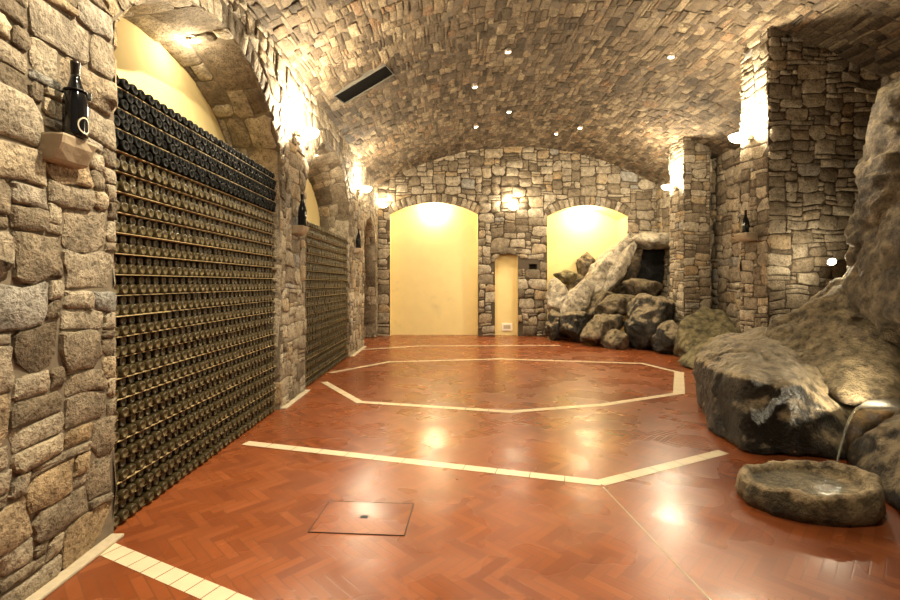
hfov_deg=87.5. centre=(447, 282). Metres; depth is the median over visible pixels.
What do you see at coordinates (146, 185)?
wine bottle
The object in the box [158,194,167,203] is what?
wine bottle
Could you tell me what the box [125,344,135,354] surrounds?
wine bottle
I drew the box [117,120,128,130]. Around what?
wine bottle
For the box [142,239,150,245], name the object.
wine bottle
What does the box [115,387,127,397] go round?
wine bottle
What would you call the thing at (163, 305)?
wine bottle
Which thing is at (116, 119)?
wine bottle
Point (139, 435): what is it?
wine bottle
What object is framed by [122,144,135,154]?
wine bottle
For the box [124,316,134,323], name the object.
wine bottle
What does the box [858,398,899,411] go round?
pool water
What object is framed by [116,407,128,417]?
wine bottle
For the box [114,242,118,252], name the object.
wine bottle
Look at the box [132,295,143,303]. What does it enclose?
wine bottle
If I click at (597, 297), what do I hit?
boulder
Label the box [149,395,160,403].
wine bottle
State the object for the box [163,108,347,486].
wine bottles
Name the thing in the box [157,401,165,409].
wine bottle
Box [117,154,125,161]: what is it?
wine bottle
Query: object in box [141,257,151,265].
wine bottle
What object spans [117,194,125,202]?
wine bottle
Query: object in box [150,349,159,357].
wine bottle
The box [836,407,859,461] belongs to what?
water jet
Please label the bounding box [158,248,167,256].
wine bottle
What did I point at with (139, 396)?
wine bottle
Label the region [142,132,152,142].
wine bottle
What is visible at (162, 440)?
wine bottle
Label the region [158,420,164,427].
wine bottle
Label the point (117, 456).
wine bottle
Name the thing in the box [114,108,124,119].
wine bottle
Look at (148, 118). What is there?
wine bottle
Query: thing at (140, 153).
wine bottle
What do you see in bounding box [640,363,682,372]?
trim
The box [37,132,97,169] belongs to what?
stone ledge
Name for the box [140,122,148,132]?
wine bottle
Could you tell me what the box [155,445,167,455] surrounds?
wine bottle
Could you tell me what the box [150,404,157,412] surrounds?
wine bottle
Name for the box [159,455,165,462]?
wine bottle
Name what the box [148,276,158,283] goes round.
wine bottle
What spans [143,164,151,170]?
wine bottle
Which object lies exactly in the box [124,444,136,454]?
wine bottle
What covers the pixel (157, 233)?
wine bottle
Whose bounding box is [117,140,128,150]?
wine bottle
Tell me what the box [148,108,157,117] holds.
wine bottle
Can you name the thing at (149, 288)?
wine bottle
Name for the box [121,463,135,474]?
wine bottle
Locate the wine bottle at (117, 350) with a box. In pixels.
[116,348,119,357]
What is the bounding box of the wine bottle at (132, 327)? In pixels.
[126,324,136,334]
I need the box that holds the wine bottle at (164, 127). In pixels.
[158,122,167,131]
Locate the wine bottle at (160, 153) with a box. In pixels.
[157,149,163,158]
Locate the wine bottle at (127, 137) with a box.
[123,133,132,144]
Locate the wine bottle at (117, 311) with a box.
[114,306,119,315]
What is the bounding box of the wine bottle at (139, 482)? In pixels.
[133,478,144,488]
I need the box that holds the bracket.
[60,87,91,100]
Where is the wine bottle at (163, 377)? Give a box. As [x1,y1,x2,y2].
[157,374,167,382]
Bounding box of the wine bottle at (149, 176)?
[141,170,153,180]
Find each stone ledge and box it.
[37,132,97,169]
[292,225,309,235]
[354,248,361,253]
[734,232,757,241]
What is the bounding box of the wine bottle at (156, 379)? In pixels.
[150,376,159,385]
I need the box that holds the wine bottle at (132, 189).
[124,184,135,194]
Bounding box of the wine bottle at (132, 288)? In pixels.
[126,284,136,294]
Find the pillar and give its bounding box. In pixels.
[669,137,712,325]
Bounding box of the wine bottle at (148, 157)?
[142,152,152,161]
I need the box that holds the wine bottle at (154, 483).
[151,477,158,485]
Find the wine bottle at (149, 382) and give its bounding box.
[141,378,152,388]
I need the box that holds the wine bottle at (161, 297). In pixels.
[156,294,164,301]
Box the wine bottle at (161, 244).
[157,241,165,247]
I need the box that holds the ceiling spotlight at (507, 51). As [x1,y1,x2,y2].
[504,48,511,53]
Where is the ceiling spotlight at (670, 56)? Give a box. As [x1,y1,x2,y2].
[667,53,674,59]
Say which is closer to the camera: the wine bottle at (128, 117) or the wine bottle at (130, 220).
the wine bottle at (128, 117)
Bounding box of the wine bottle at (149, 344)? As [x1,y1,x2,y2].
[142,341,152,350]
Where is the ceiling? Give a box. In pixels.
[245,0,899,184]
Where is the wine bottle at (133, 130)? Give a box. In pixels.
[125,124,137,134]
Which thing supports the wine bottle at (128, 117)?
in the rack at (123, 91)
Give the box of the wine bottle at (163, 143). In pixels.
[158,140,166,149]
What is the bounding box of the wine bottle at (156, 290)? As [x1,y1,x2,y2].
[151,284,159,293]
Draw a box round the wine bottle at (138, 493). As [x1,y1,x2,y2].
[134,488,142,496]
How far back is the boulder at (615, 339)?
11.64 m
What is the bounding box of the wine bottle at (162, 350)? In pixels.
[158,348,164,355]
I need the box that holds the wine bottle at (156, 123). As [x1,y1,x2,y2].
[151,118,161,127]
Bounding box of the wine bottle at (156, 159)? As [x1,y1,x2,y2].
[149,155,159,164]
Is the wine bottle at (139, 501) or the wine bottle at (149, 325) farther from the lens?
the wine bottle at (149, 325)
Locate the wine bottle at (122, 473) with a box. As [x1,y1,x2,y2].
[116,469,128,479]
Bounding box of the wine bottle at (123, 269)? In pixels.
[117,264,127,273]
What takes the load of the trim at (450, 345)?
on the floor
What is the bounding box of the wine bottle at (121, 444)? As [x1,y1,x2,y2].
[117,438,126,447]
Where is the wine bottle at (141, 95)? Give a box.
[134,89,144,99]
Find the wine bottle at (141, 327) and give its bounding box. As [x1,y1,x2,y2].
[134,323,145,332]
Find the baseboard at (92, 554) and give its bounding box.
[25,346,366,599]
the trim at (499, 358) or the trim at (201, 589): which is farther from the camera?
the trim at (499, 358)
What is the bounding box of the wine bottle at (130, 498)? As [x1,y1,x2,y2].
[126,494,134,502]
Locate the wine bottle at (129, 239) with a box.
[125,236,135,244]
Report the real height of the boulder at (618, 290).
0.778 m
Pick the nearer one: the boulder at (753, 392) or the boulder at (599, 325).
the boulder at (753, 392)
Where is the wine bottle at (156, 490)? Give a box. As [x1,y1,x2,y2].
[147,486,161,496]
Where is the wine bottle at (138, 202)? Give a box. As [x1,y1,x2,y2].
[134,199,143,206]
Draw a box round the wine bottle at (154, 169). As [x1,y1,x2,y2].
[152,167,158,173]
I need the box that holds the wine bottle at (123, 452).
[115,448,127,459]
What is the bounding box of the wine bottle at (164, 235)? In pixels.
[160,230,167,238]
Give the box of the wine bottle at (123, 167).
[116,161,127,171]
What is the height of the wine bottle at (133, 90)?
0.075 m
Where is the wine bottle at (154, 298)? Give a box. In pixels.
[150,294,158,302]
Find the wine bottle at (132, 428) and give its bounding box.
[122,424,136,434]
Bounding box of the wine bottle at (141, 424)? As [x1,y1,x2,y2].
[133,420,145,430]
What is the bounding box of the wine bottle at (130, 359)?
[125,355,134,363]
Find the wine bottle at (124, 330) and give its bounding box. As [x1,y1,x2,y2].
[116,325,128,335]
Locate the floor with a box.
[43,335,899,599]
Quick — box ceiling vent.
[333,63,393,103]
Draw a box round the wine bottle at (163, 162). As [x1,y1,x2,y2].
[157,158,167,167]
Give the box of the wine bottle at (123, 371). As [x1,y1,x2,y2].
[116,366,128,376]
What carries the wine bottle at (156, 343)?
on the rack at (123, 91)
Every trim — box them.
[101,543,252,599]
[242,441,600,484]
[321,382,361,402]
[329,361,391,372]
[358,401,509,412]
[363,346,414,349]
[392,358,499,361]
[450,345,559,345]
[500,358,639,363]
[509,404,602,412]
[594,450,728,485]
[600,393,677,405]
[603,487,711,599]
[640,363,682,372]
[673,372,684,393]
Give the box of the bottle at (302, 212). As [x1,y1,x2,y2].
[298,194,306,225]
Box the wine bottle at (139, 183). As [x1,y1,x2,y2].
[135,180,143,187]
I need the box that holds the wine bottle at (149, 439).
[142,435,153,445]
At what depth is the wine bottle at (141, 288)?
3.39 m
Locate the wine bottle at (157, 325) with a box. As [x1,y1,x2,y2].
[150,321,160,330]
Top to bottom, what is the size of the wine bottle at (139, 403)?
0.074 m
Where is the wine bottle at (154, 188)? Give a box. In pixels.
[150,185,158,192]
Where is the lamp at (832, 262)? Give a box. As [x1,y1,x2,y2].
[826,258,837,266]
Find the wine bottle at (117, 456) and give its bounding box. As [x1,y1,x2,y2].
[115,453,119,463]
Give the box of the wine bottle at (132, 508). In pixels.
[123,503,137,514]
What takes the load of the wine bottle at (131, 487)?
on the rack at (123, 91)
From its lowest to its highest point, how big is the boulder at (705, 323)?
1.123 m
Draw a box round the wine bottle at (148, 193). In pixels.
[142,189,152,199]
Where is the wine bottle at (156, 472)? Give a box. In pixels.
[149,468,160,478]
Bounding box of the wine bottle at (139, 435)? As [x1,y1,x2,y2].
[135,430,143,438]
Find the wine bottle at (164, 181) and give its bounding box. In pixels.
[156,176,167,185]
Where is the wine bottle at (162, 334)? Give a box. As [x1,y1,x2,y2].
[158,330,166,337]
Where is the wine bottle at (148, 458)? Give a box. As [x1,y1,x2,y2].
[140,454,152,464]
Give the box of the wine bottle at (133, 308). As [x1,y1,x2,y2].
[126,304,137,314]
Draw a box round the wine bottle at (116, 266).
[114,263,118,273]
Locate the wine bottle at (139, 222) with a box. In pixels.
[135,218,142,225]
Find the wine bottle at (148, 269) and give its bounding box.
[143,265,152,274]
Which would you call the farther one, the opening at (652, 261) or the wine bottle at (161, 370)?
the opening at (652, 261)
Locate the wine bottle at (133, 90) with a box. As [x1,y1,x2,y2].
[125,84,137,94]
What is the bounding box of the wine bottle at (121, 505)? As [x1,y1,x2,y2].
[117,500,125,508]
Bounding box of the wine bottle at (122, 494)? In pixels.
[116,489,128,500]
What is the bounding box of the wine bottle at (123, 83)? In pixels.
[117,78,128,89]
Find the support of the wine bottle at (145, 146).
in the rack at (123, 91)
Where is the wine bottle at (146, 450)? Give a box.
[143,446,150,453]
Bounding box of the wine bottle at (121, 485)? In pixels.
[118,480,125,488]
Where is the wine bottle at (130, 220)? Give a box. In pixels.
[125,216,135,224]
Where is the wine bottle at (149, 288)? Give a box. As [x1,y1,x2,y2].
[144,284,153,293]
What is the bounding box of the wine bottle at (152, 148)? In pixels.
[148,145,157,154]
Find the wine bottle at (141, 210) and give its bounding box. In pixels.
[136,206,145,216]
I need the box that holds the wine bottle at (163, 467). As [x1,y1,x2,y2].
[156,463,167,473]
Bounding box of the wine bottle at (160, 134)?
[156,130,163,139]
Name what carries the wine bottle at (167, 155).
in the rack at (123, 91)
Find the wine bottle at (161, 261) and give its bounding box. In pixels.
[158,259,164,265]
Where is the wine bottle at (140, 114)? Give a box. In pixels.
[134,109,144,119]
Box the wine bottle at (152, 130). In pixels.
[148,126,156,136]
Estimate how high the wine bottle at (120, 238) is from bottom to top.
0.074 m
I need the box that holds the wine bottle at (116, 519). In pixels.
[114,516,118,527]
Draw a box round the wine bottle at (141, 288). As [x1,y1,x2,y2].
[135,284,145,293]
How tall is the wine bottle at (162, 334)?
0.075 m
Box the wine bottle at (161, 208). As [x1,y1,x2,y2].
[158,205,165,211]
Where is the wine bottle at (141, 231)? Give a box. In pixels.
[134,226,145,235]
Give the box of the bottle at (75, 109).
[62,60,88,139]
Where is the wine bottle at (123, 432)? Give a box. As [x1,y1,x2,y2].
[115,428,127,438]
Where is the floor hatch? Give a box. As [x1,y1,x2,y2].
[308,501,413,535]
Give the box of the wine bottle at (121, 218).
[117,215,126,222]
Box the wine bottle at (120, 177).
[116,174,125,181]
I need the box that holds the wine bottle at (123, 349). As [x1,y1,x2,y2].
[116,346,127,356]
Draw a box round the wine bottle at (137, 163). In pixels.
[134,161,142,167]
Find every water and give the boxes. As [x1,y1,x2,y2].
[753,470,857,495]
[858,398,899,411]
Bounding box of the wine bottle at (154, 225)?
[151,222,157,228]
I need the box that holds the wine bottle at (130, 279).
[126,276,134,283]
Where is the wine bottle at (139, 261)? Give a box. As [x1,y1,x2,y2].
[135,257,142,264]
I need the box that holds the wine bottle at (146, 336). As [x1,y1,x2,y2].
[142,333,150,340]
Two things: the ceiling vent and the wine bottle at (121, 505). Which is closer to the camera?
the wine bottle at (121, 505)
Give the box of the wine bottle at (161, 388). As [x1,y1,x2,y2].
[158,384,165,391]
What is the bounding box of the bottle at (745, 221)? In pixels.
[742,210,748,232]
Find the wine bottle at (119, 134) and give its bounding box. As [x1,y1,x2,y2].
[115,129,123,140]
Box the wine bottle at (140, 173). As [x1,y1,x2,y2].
[132,167,144,177]
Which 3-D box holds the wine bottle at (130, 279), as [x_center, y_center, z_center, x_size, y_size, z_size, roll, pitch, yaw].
[-2.413,-0.015,3.365,0.300,0.075,0.075,0,0,0]
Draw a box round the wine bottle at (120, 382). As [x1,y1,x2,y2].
[116,378,125,386]
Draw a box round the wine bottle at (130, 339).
[126,335,134,343]
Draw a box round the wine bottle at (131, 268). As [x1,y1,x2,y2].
[126,264,135,274]
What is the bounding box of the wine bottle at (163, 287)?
[158,284,167,293]
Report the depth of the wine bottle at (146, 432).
3.55 m
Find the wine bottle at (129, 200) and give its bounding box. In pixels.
[125,197,133,203]
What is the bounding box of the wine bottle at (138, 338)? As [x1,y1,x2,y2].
[134,334,142,341]
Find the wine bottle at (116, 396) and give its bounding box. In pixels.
[114,390,118,399]
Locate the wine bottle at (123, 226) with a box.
[118,222,127,232]
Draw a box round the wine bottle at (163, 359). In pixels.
[158,356,167,364]
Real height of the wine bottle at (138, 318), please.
0.074 m
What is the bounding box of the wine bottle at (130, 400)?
[126,395,134,403]
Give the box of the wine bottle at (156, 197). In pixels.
[150,192,159,201]
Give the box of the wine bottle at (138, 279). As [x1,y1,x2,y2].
[133,276,143,283]
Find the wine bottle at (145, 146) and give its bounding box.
[141,141,148,151]
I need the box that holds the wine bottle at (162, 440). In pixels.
[158,437,164,444]
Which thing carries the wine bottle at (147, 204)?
in the rack at (123, 91)
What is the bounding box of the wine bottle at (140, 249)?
[133,245,145,254]
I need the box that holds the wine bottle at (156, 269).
[151,266,160,274]
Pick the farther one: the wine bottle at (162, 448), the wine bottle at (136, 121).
the wine bottle at (162, 448)
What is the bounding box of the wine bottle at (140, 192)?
[134,187,144,196]
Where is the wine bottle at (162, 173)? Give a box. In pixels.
[159,170,165,176]
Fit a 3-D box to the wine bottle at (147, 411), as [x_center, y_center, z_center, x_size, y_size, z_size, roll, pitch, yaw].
[-2.413,0.972,3.549,0.300,0.075,0.075,0,0,0]
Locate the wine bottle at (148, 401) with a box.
[141,397,152,407]
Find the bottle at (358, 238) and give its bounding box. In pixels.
[356,229,360,247]
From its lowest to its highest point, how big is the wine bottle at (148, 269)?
0.075 m
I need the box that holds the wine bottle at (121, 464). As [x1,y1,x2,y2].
[117,459,125,468]
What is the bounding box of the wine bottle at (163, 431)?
[156,428,166,437]
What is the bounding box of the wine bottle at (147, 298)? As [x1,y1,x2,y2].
[141,295,150,302]
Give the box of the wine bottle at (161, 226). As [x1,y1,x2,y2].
[157,223,165,229]
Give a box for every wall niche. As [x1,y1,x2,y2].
[390,203,477,335]
[495,254,517,335]
[547,205,626,333]
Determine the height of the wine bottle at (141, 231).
0.074 m
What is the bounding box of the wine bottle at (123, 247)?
[117,243,128,253]
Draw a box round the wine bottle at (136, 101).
[132,98,141,108]
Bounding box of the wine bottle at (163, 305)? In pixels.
[158,302,167,310]
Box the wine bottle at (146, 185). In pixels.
[143,183,150,189]
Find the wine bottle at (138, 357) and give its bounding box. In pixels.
[134,353,142,361]
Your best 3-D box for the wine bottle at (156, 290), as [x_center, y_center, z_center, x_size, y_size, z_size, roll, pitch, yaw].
[-2.370,0.045,3.595,0.300,0.074,0.074,0,0,0]
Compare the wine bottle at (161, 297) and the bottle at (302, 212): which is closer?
the wine bottle at (161, 297)
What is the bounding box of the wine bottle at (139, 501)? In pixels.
[131,497,144,508]
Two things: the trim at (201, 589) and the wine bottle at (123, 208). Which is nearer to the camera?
the trim at (201, 589)
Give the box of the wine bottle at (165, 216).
[159,212,168,221]
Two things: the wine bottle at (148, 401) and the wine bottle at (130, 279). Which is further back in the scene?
the wine bottle at (148, 401)
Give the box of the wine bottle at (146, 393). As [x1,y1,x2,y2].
[143,389,150,396]
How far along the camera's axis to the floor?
3.52 m
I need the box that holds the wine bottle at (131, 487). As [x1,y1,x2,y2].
[123,483,135,494]
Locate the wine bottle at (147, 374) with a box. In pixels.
[142,370,150,377]
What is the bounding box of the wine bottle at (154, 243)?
[150,240,157,246]
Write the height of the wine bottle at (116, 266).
0.074 m
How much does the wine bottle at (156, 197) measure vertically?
0.075 m
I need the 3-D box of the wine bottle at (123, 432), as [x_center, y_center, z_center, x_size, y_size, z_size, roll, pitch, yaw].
[-2.364,1.032,3.227,0.300,0.074,0.074,0,0,0]
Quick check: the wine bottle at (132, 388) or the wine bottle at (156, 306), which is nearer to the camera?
the wine bottle at (132, 388)
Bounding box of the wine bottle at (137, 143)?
[132,138,141,147]
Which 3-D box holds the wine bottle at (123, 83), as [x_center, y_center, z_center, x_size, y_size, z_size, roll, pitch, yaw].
[-2.357,-1.365,3.227,0.300,0.075,0.075,0,0,0]
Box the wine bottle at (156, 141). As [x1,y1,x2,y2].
[151,136,160,146]
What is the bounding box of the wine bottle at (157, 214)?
[150,210,161,219]
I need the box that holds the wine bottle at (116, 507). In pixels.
[114,505,117,514]
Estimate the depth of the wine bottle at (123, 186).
3.21 m
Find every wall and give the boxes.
[0,0,377,599]
[114,18,225,142]
[305,179,319,225]
[377,146,657,335]
[656,71,899,329]
[738,28,880,331]
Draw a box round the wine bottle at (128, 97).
[122,93,132,103]
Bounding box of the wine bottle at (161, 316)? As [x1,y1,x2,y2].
[157,312,165,319]
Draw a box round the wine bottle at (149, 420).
[141,416,152,426]
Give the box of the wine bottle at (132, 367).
[124,364,136,374]
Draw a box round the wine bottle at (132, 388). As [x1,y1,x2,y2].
[123,384,136,394]
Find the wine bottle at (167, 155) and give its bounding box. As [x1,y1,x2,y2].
[163,152,171,161]
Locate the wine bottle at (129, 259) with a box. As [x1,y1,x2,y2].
[125,256,135,264]
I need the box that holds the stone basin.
[735,459,886,526]
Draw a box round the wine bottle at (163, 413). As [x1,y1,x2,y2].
[156,410,167,418]
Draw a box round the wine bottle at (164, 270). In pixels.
[160,266,167,274]
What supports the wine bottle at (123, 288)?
in the rack at (123, 91)
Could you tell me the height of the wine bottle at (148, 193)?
0.074 m
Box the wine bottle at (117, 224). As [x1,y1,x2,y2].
[115,221,119,231]
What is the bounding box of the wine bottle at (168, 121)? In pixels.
[164,116,171,125]
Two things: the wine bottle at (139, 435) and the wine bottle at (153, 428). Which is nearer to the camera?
the wine bottle at (139, 435)
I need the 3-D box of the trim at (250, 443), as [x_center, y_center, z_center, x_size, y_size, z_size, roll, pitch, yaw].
[-0.416,1.647,4.362,3.382,0.001,1.078,0,0,0]
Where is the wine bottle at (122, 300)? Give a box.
[117,296,126,304]
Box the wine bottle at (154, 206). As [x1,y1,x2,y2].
[150,203,157,209]
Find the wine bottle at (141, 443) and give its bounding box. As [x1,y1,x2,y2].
[131,439,145,449]
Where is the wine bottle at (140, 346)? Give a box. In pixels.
[134,342,145,352]
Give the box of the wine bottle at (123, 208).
[117,202,127,212]
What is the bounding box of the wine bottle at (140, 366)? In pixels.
[134,362,144,371]
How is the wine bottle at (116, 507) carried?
in the rack at (123, 91)
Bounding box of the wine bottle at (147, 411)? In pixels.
[142,407,150,415]
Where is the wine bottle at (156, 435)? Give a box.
[149,431,161,441]
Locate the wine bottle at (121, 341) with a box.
[116,337,126,345]
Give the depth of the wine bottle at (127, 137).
3.26 m
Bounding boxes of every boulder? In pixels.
[544,278,567,312]
[544,309,563,339]
[553,269,577,283]
[559,278,593,313]
[559,311,590,341]
[566,273,584,290]
[576,252,594,275]
[580,313,624,343]
[585,231,631,296]
[585,290,615,318]
[591,293,636,315]
[600,329,629,349]
[602,241,637,290]
[612,284,633,294]
[619,248,642,286]
[622,278,663,295]
[624,293,674,349]
[627,232,669,249]
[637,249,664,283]
[650,319,677,352]
[671,306,740,356]
[678,337,715,368]
[692,327,860,457]
[762,274,899,406]
[841,75,899,333]
[843,407,899,510]
[847,408,893,450]
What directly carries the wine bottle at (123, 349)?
on the rack at (123, 91)
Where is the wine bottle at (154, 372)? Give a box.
[150,368,157,375]
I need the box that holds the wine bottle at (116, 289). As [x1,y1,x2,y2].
[114,284,118,294]
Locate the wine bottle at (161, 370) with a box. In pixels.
[157,366,166,373]
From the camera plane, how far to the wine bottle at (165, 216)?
3.67 m
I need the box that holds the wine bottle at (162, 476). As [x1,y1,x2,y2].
[159,473,165,480]
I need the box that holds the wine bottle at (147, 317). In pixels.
[143,314,150,321]
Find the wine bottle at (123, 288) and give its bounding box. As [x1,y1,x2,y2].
[116,284,127,294]
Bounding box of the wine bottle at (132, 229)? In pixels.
[126,224,136,233]
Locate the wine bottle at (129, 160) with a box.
[125,157,134,165]
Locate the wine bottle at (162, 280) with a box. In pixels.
[156,276,165,283]
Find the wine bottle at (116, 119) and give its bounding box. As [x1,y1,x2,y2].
[114,115,119,126]
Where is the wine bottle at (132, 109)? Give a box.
[125,104,137,114]
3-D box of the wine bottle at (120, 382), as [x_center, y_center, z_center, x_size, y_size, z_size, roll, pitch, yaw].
[-2.414,0.690,3.273,0.300,0.075,0.075,0,0,0]
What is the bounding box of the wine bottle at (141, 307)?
[136,304,145,313]
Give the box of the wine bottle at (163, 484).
[157,481,167,491]
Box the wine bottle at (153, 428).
[151,423,157,430]
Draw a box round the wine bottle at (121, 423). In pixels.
[117,418,125,427]
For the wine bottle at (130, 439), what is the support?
in the rack at (123, 91)
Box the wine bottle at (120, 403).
[117,398,126,406]
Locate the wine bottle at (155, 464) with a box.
[152,460,158,467]
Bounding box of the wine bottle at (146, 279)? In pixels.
[142,276,149,283]
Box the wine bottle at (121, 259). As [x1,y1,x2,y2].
[115,255,125,263]
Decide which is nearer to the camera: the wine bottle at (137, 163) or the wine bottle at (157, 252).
the wine bottle at (137, 163)
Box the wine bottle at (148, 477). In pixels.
[140,473,153,483]
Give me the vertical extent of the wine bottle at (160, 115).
0.074 m
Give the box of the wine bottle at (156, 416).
[149,413,159,422]
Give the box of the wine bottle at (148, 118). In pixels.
[143,114,152,123]
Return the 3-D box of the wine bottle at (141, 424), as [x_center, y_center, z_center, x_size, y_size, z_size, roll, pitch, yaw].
[-2.359,1.032,3.411,0.300,0.075,0.075,0,0,0]
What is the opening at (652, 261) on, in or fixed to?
on the boulder at (618, 290)
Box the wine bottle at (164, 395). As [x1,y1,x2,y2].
[156,392,168,400]
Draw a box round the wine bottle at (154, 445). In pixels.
[150,441,157,449]
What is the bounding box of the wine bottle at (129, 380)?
[125,375,133,383]
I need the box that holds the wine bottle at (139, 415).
[135,411,143,419]
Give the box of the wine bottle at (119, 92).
[117,87,122,98]
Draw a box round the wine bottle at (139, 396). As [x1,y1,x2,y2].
[135,392,142,399]
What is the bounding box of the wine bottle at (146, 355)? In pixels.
[142,351,150,359]
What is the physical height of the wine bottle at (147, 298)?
0.075 m
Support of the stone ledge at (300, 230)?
attached to the wall at (58, 481)
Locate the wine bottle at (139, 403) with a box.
[133,400,144,410]
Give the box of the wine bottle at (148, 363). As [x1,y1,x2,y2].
[141,360,152,369]
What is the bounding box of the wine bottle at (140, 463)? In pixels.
[133,459,144,469]
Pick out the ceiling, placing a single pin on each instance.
(602, 67)
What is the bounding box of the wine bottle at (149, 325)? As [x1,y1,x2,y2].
[143,322,153,331]
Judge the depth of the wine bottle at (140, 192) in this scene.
3.39 m
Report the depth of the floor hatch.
3.29 m
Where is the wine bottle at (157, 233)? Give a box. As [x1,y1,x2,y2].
[151,229,161,237]
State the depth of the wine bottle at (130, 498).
3.36 m
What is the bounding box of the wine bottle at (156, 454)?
[148,450,160,459]
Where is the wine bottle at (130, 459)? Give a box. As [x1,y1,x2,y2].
[125,454,134,462]
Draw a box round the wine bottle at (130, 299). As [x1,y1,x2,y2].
[125,295,134,303]
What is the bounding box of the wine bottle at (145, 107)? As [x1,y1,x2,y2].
[141,103,149,113]
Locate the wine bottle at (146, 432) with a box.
[144,427,150,434]
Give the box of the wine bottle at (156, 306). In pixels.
[150,302,159,311]
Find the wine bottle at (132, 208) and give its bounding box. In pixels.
[126,204,137,214]
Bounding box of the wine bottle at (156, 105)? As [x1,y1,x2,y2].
[150,99,160,109]
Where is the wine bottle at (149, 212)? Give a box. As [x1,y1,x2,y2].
[143,208,153,217]
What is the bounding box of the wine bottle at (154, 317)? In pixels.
[150,313,157,320]
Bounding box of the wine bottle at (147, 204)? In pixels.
[143,201,150,208]
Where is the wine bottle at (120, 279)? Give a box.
[115,275,126,283]
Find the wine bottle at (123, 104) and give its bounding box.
[118,99,127,110]
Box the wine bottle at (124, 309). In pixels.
[116,305,128,314]
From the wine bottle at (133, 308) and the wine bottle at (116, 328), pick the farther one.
the wine bottle at (133, 308)
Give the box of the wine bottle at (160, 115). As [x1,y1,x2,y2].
[157,112,164,121]
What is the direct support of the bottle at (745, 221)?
on the stone ledge at (746, 236)
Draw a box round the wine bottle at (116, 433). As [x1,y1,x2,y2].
[115,432,119,442]
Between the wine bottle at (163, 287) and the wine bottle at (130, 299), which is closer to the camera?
the wine bottle at (130, 299)
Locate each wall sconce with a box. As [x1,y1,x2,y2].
[295,127,319,139]
[358,186,371,192]
[379,203,387,207]
[509,205,517,209]
[661,184,675,190]
[728,132,752,142]
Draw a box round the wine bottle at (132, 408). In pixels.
[124,404,137,414]
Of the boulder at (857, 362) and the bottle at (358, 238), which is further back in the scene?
the bottle at (358, 238)
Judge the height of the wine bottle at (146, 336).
0.074 m
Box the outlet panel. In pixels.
[502,323,511,330]
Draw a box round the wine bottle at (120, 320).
[116,317,126,324]
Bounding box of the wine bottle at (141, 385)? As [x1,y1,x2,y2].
[132,381,145,391]
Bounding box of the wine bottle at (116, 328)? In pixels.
[115,327,119,336]
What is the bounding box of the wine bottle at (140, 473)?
[136,469,142,477]
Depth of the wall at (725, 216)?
11.02 m
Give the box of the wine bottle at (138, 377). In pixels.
[134,373,142,380]
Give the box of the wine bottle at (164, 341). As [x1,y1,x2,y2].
[158,338,167,346]
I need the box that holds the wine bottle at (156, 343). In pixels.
[150,339,160,348]
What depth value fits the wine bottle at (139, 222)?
3.44 m
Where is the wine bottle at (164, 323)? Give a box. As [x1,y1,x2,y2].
[157,320,167,328]
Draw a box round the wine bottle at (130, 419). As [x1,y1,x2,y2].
[125,414,135,423]
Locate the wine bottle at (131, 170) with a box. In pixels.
[124,164,135,174]
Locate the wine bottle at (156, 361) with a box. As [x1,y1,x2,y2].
[149,358,159,367]
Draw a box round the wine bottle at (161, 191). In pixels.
[158,187,164,193]
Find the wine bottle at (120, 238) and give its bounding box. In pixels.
[116,235,125,242]
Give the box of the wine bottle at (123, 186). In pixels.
[117,181,128,191]
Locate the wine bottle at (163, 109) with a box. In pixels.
[159,104,167,113]
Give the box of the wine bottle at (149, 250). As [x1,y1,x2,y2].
[144,246,153,255]
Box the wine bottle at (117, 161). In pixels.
[116,158,119,168]
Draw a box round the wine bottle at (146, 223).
[143,220,150,227]
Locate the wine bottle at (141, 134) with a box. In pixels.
[134,128,144,138]
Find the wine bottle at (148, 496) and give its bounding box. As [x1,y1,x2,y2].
[140,492,153,502]
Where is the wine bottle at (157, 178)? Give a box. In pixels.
[150,173,160,182]
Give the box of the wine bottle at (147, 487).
[143,483,151,491]
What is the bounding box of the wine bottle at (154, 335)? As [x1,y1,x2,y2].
[150,331,158,338]
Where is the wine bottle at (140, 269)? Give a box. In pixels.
[133,265,144,274]
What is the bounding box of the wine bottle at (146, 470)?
[143,464,151,472]
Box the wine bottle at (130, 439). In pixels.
[127,434,134,443]
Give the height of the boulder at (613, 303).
0.803 m
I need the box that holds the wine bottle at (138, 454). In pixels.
[135,450,143,458]
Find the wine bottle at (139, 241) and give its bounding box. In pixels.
[134,237,142,244]
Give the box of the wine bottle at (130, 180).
[125,177,135,184]
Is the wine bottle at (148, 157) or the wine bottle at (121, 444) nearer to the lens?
the wine bottle at (121, 444)
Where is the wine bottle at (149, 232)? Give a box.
[144,227,152,236]
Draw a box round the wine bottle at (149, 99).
[142,94,153,104]
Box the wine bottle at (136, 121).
[132,118,140,128]
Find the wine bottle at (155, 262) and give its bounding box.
[150,258,158,265]
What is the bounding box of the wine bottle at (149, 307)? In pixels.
[143,303,152,312]
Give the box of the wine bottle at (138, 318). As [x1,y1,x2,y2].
[134,315,143,322]
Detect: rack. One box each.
[114,86,276,522]
[305,226,347,383]
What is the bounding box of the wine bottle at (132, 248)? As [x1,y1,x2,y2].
[127,244,135,253]
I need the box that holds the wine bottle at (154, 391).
[150,387,157,394]
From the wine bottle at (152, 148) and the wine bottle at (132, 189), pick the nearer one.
the wine bottle at (132, 189)
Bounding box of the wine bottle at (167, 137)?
[163,134,171,143]
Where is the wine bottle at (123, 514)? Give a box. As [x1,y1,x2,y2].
[114,509,128,521]
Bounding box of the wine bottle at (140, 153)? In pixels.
[132,148,144,158]
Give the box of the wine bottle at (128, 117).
[123,113,132,123]
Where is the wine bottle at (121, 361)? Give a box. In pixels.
[116,357,125,365]
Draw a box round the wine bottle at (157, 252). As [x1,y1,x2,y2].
[152,247,160,256]
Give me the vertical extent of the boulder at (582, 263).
0.789 m
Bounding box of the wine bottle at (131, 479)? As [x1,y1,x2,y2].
[126,474,135,482]

